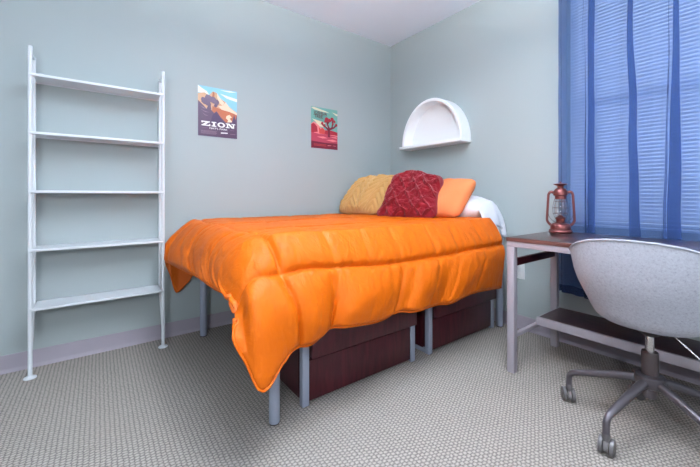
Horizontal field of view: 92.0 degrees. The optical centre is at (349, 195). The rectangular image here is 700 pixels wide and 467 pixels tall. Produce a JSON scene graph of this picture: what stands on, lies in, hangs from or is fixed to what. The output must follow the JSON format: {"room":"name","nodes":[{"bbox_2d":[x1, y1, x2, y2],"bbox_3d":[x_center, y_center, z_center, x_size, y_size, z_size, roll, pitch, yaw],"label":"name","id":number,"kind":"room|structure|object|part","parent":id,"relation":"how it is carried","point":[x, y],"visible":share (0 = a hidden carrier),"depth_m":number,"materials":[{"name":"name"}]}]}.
{"room":"bedroom","nodes":[
{"label":"bedroom","id":0,"kind":"room"},
{"bbox_2d":[0,0,389,355],"bbox_3d":[-1.099,-0.300,2.453,3.940,2.500,0.120,0,0,-37],"label":"wall","id":1,"kind":"structure","parent":0,"point":[280,63],"depth_m":2.22,"materials":[{"name":"grey paint"}]},
{"bbox_2d":[0,310,234,374],"bbox_3d":[-1.059,0.903,2.398,3.700,0.094,0.016,0,0,-37],"label":"baseboard","id":2,"kind":"structure","parent":1,"relation":"attached to","point":[14,362],"depth_m":2.07,"materials":[{"name":"white paint"}]},
{"bbox_2d":[198,85,236,138],"bbox_3d":[-0.963,-0.609,2.470,0.276,0.358,0.015,0,0,-37],"label":"poster","id":3,"kind":"object","parent":1,"relation":"attached to","point":[217,108],"visible":1,"depth_m":2.47,"materials":[{"name":"paper"}]},
{"bbox_2d":[311,106,337,149],"bbox_3d":[-0.226,-0.604,3.023,0.278,0.363,0.009,0,0,-37],"label":"poster","id":4,"kind":"object","parent":1,"relation":"attached to","point":[323,120],"visible":1,"depth_m":3.02,"materials":[{"name":"paper"}]},
{"bbox_2d":[0,321,699,466],"bbox_3d":[0.041,1.000,0.921,3.940,0.100,3.940,0,0,-37],"label":"floor","id":5,"kind":"structure","parent":0,"point":[193,401],"depth_m":1.46,"materials":[{"name":"carpet"}]},
{"bbox_2d":[23,45,167,380],"bbox_3d":[-1.461,0.083,1.997,0.667,1.734,0.178,0,0,-37],"label":"ladder shelf","id":6,"kind":"object","parent":5,"relation":"on","point":[33,77],"visible":1,"depth_m":1.93,"materials":[{"name":"white metal"}]},
{"bbox_3d":[-1.670,0.080,1.764,0.018,1.728,0.019,0,0,-37],"label":"post","id":7,"kind":"part","parent":6,"relation":"part of","materials":[{"name":"white metal"}]},
{"bbox_3d":[-1.711,0.035,1.819,0.017,1.600,0.151,0,0,-37],"label":"post","id":8,"kind":"part","parent":6,"relation":"part of","materials":[{"name":"white metal"}]},
{"bbox_3d":[-1.219,0.035,2.185,0.017,1.600,0.151,0,0,-37],"label":"post","id":9,"kind":"part","parent":6,"relation":"part of","materials":[{"name":"white metal"}]},
{"bbox_3d":[-1.178,0.080,2.130,0.018,1.728,0.019,0,0,-37],"label":"post","id":10,"kind":"part","parent":6,"relation":"part of","materials":[{"name":"white metal"}]},
{"bbox_2d":[280,312,416,407],"bbox_3d":[-0.097,0.730,1.970,0.732,0.440,0.652,0,0,-37],"label":"storage drawer","id":11,"kind":"object","parent":5,"relation":"on","point":[342,357],"visible":0.43,"depth_m":1.66,"materials":[{"name":"brown laminate"}]},
{"bbox_3d":[-0.207,0.730,1.534,0.034,0.440,0.032,0,0,-37],"label":"corner post","id":12,"kind":"part","parent":11,"relation":"part of","materials":[{"name":"silver metal"}]},
{"bbox_3d":[0.074,0.841,1.740,0.658,0.182,0.019,0,0,-37],"label":"drawer","id":13,"kind":"part","parent":11,"relation":"part of","materials":[{"name":"brown laminate"}]},
{"bbox_3d":[0.100,0.628,1.725,0.681,0.206,0.024,0,0,-37],"label":"drawer","id":14,"kind":"part","parent":11,"relation":"part of","materials":[{"name":"brown laminate"}]},
{"bbox_3d":[0.353,0.730,1.951,0.034,0.440,0.032,0,0,-37],"label":"corner post","id":15,"kind":"part","parent":11,"relation":"part of","materials":[{"name":"silver metal"}]},
{"bbox_2d":[200,279,502,425],"bbox_3d":[0.049,0.685,2.380,1.820,0.530,1.157,0,0,-37],"label":"bed","id":16,"kind":"object","parent":5,"relation":"on","point":[274,391],"visible":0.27,"depth_m":2.27,"materials":[{"name":"silver metal"}]},
{"bbox_3d":[-0.995,0.710,2.296,0.045,0.469,0.045,0,0,-37],"label":"leg","id":17,"kind":"part","parent":16,"relation":"part of","materials":[{"name":"silver metal"}]},
{"bbox_3d":[-0.317,0.710,1.415,0.045,0.469,0.045,0,0,-37],"label":"leg","id":18,"kind":"part","parent":16,"relation":"part of","materials":[{"name":"silver metal"}]},
{"bbox_2d":[496,226,502,244],"bbox_3d":[0.045,0.311,2.393,1.873,0.225,1.181,0,0,-37],"label":"mattress","id":19,"kind":"object","parent":16,"relation":"on","point":[498,227],"visible":0.02,"depth_m":2.45,"materials":[{"name":"white fabric"}]},
{"bbox_2d":[164,213,504,392],"bbox_3d":[-0.067,0.406,2.209,1.880,0.516,1.454,0,0,-37],"label":"comforter","id":20,"kind":"object","parent":19,"relation":"on","point":[286,281],"visible":0.95,"depth_m":1.53,"materials":[{"name":"orange fabric"}]},
{"bbox_2d":[339,174,393,214],"bbox_3d":[0.160,-0.013,2.927,0.334,0.353,0.555,0,0,-37],"label":"throw pillow","id":21,"kind":"object","parent":20,"relation":"on","point":[366,195],"visible":0.83,"depth_m":2.83,"materials":[{"name":"fabric"}]},
{"bbox_2d":[377,170,443,217],"bbox_3d":[0.454,-0.007,2.595,0.497,0.399,0.268,0,0,23],"label":"throw pillow","id":22,"kind":"object","parent":20,"relation":"on","point":[410,193],"visible":0.94,"depth_m":2.52,"materials":[{"name":"fabric"}]},
{"bbox_2d":[435,178,475,217],"bbox_3d":[0.746,0.011,2.524,0.248,0.298,0.325,0,0,-37],"label":"throw pillow","id":23,"kind":"object","parent":20,"relation":"on","point":[454,194],"visible":0.75,"depth_m":2.43,"materials":[{"name":"orange fabric"}]},
{"bbox_2d":[457,195,506,236],"bbox_3d":[0.857,0.151,2.618,0.311,0.320,0.583,0,0,-37],"label":"bed pillow","id":24,"kind":"object","parent":19,"relation":"on","point":[476,206],"visible":0.34,"depth_m":2.42,"materials":[{"name":"white fabric"}]},
{"bbox_3d":[1.091,0.710,2.466,0.045,0.469,0.045,0,0,-37],"label":"leg","id":25,"kind":"part","parent":16,"relation":"part of","materials":[{"name":"silver metal"}]},
{"bbox_2d":[415,289,495,354],"bbox_3d":[0.578,0.730,2.472,0.713,0.440,0.652,0,0,-37],"label":"storage chest","id":26,"kind":"object","parent":5,"relation":"on","point":[440,325],"visible":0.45,"depth_m":2.16,"materials":[{"name":"brown laminate"}]},
{"bbox_3d":[0.297,0.939,2.280,0.026,0.022,0.562,0,0,-37],"label":"rail","id":27,"kind":"part","parent":26,"relation":"part of","materials":[{"name":"silver metal"}]},
{"bbox_3d":[0.475,0.730,2.042,0.034,0.440,0.032,0,0,-37],"label":"corner post","id":28,"kind":"part","parent":26,"relation":"part of","materials":[{"name":"silver metal"}]},
{"bbox_3d":[0.749,0.841,2.242,0.639,0.182,0.019,0,0,-37],"label":"drawer","id":29,"kind":"part","parent":26,"relation":"part of","materials":[{"name":"brown laminate"}]},
{"bbox_3d":[0.774,0.628,2.227,0.662,0.206,0.024,0,0,-37],"label":"drawer","id":30,"kind":"part","parent":26,"relation":"part of","materials":[{"name":"brown laminate"}]},
{"bbox_3d":[1.020,0.730,2.447,0.034,0.440,0.032,0,0,-37],"label":"corner post","id":31,"kind":"part","parent":26,"relation":"part of","materials":[{"name":"silver metal"}]},
{"bbox_2d":[506,231,699,373],"bbox_3d":[1.450,0.586,1.497,0.567,0.728,1.261,0,0,-37],"label":"desk","id":32,"kind":"object","parent":5,"relation":"on","point":[601,330],"visible":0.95,"depth_m":1.81,"materials":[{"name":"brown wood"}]},
{"bbox_3d":[0.877,0.610,1.829,0.038,0.680,0.038,0,0,-37],"label":"leg","id":33,"kind":"part","parent":32,"relation":"part of","materials":[{"name":"grey metal"}]},
{"bbox_3d":[1.088,0.359,1.985,0.484,0.042,0.018,0,0,-37],"label":"panel","id":34,"kind":"part","parent":32,"relation":"part of","materials":[{"name":"brown laminate"}]},
{"bbox_3d":[1.238,0.258,1.338,0.030,0.030,1.256,0,0,-37],"label":"long rail","id":35,"kind":"part","parent":32,"relation":"part of","materials":[{"name":"grey metal"}]},
{"bbox_3d":[1.298,0.610,2.142,0.038,0.680,0.038,0,0,-37],"label":"leg","id":36,"kind":"part","parent":32,"relation":"part of","materials":[{"name":"grey metal"}]},
{"bbox_2d":[546,181,575,233],"bbox_3d":[1.276,0.065,2.050,0.127,0.315,0.126,0,0,-13],"label":"lantern","id":37,"kind":"object","parent":32,"relation":"on","point":[560,192],"visible":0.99,"depth_m":2.02,"materials":[{"name":"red metal"}]},
{"bbox_3d":[1.276,0.192,2.050,0.126,0.060,0.126,0,0,-37],"label":"fuel tank","id":38,"kind":"part","parent":37,"relation":"part of","materials":[{"name":"orange metal"}]},
{"bbox_3d":[1.276,0.139,2.050,0.059,0.050,0.059,0,0,-37],"label":"burner","id":39,"kind":"part","parent":37,"relation":"part of","materials":[{"name":"orange metal"}]},
{"bbox_3d":[1.435,0.720,1.486,0.020,0.044,1.178,0,0,-37],"label":"shelf rail","id":40,"kind":"part","parent":32,"relation":"part of","materials":[{"name":"grey metal"}]},
{"bbox_2d":[540,307,699,359],"bbox_3d":[1.556,0.707,1.575,0.281,0.014,1.170,0,0,-37],"label":"shelf","id":41,"kind":"object","parent":32,"relation":"attached to","point":[591,323],"depth_m":1.75,"materials":[{"name":"brown wood"}]},
{"bbox_2d":[561,239,699,457],"bbox_3d":[1.185,0.553,1.374,0.601,0.794,0.587,0,0,-37],"label":"office chair","id":42,"kind":"object","parent":5,"relation":"on","point":[652,289],"visible":1,"depth_m":1.22,"materials":[{"name":"grey fabric"}]},
{"bbox_2d":[565,386,571,398],"bbox_3d":[1.015,0.905,1.571,0.019,0.039,0.061,0,0,19],"label":"hood","id":43,"kind":"object","parent":42,"relation":"attached to","point":[568,389],"depth_m":1.55,"materials":[{"name":"grey plastic"}]},
{"bbox_3d":[1.091,0.798,1.471,0.035,0.157,0.262,0,0,-40],"label":"leg","id":44,"kind":"part","parent":42,"relation":"part of","materials":[{"name":"grey paint"}]},
{"bbox_2d":[603,439,609,451],"bbox_3d":[0.946,0.905,1.246,0.061,0.039,0.019,0,0,-44],"label":"hood","id":45,"kind":"object","parent":42,"relation":"attached to","point":[605,441],"depth_m":1.23,"materials":[{"name":"grey plastic"}]},
{"bbox_3d":[1.046,0.798,1.286,0.262,0.157,0.035,0,0,-22],"label":"leg","id":46,"kind":"part","parent":42,"relation":"part of","materials":[{"name":"grey paint"}]},
{"bbox_3d":[1.213,0.798,1.187,0.035,0.157,0.262,0,0,-6],"label":"leg","id":47,"kind":"part","parent":42,"relation":"part of","materials":[{"name":"grey paint"}]},
{"bbox_3d":[1.353,0.798,1.310,0.262,0.157,0.035,0,0,14],"label":"leg","id":48,"kind":"part","parent":42,"relation":"part of","materials":[{"name":"grey paint"}]},
{"bbox_3d":[1.251,0.563,1.267,0.009,0.095,0.110,0,0,-42],"label":"height lever","id":49,"kind":"part","parent":42,"relation":"part of","materials":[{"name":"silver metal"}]},
{"bbox_2d":[262,0,480,46],"bbox_3d":[0.041,-1.600,0.921,3.940,0.100,3.940,0,0,-37],"label":"ceiling","id":50,"kind":"structure","parent":0,"point":[386,22],"depth_m":2.85,"materials":[{"name":"white paint"}]},
{"bbox_2d":[390,0,699,340],"bbox_3d":[1.609,-0.300,2.013,0.120,2.500,3.820,0,0,-37],"label":"wall","id":51,"kind":"structure","parent":0,"point":[506,64],"depth_m":2.49,"materials":[{"name":"grey paint"}]},
{"bbox_2d":[399,98,470,150],"bbox_3d":[0.726,-0.641,2.979,0.141,0.411,0.681,0,0,-37],"label":"wall shelf","id":52,"kind":"object","parent":51,"relation":"attached to","point":[435,122],"visible":1,"depth_m":3.00,"materials":[{"name":"white paint"}]},
{"bbox_3d":[0.726,-0.449,2.979,0.141,0.026,0.681,0,0,-37],"label":"board","id":53,"kind":"part","parent":52,"relation":"part of","materials":[{"name":"white paint"}]},
{"bbox_3d":[0.784,-0.640,3.011,0.008,0.357,0.604,0,0,-37],"label":"panel","id":54,"kind":"part","parent":52,"relation":"part of","materials":[{"name":"white paint"}]},
{"bbox_2d":[517,264,524,279],"bbox_3d":[1.220,0.537,2.428,0.009,0.115,0.070,0,0,-37],"label":"wall outlet","id":55,"kind":"object","parent":51,"relation":"attached to","point":[520,268],"visible":0.68,"depth_m":2.42,"materials":[{"name":"white plastic"}]},
{"bbox_2d":[494,308,699,385],"bbox_3d":[1.519,0.903,2.021,0.016,0.094,3.700,0,0,-37],"label":"baseboard","id":56,"kind":"structure","parent":51,"relation":"attached to","point":[678,372],"depth_m":2.01,"materials":[{"name":"grey paint"}]},
{"bbox_2d":[568,0,699,233],"bbox_3d":[1.846,-0.590,1.686,0.110,1.560,1.332,0,0,-37],"label":"window","id":57,"kind":"structure","parent":51,"relation":"in","point":[575,224],"depth_m":1.95,"materials":[{"name":"clear glass"}]},
{"bbox_3d":[1.826,0.184,1.671,0.060,0.012,1.332,0,0,-37],"label":"sill","id":58,"kind":"part","parent":57,"relation":"part of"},
{"bbox_2d":[570,0,699,229],"bbox_3d":[1.830,-0.598,1.675,0.040,1.540,1.318,0,0,-37],"label":"window blind","id":59,"kind":"object","parent":57,"relation":"attached to","point":[637,159],"visible":0.97,"depth_m":1.93,"materials":[{"name":"white plastic"}]},
{"bbox_3d":[1.830,-0.590,1.674,0.002,1.500,1.034,0,0,-37],"label":"lift cord","id":60,"kind":"part","parent":59,"relation":"part of","materials":[{"name":"white fabric"}]},
{"bbox_3d":[1.829,0.163,1.676,0.026,0.018,1.312,0,0,-37],"label":"rail","id":61,"kind":"part","parent":59,"relation":"part of","materials":[{"name":"plastic"}]}
]}

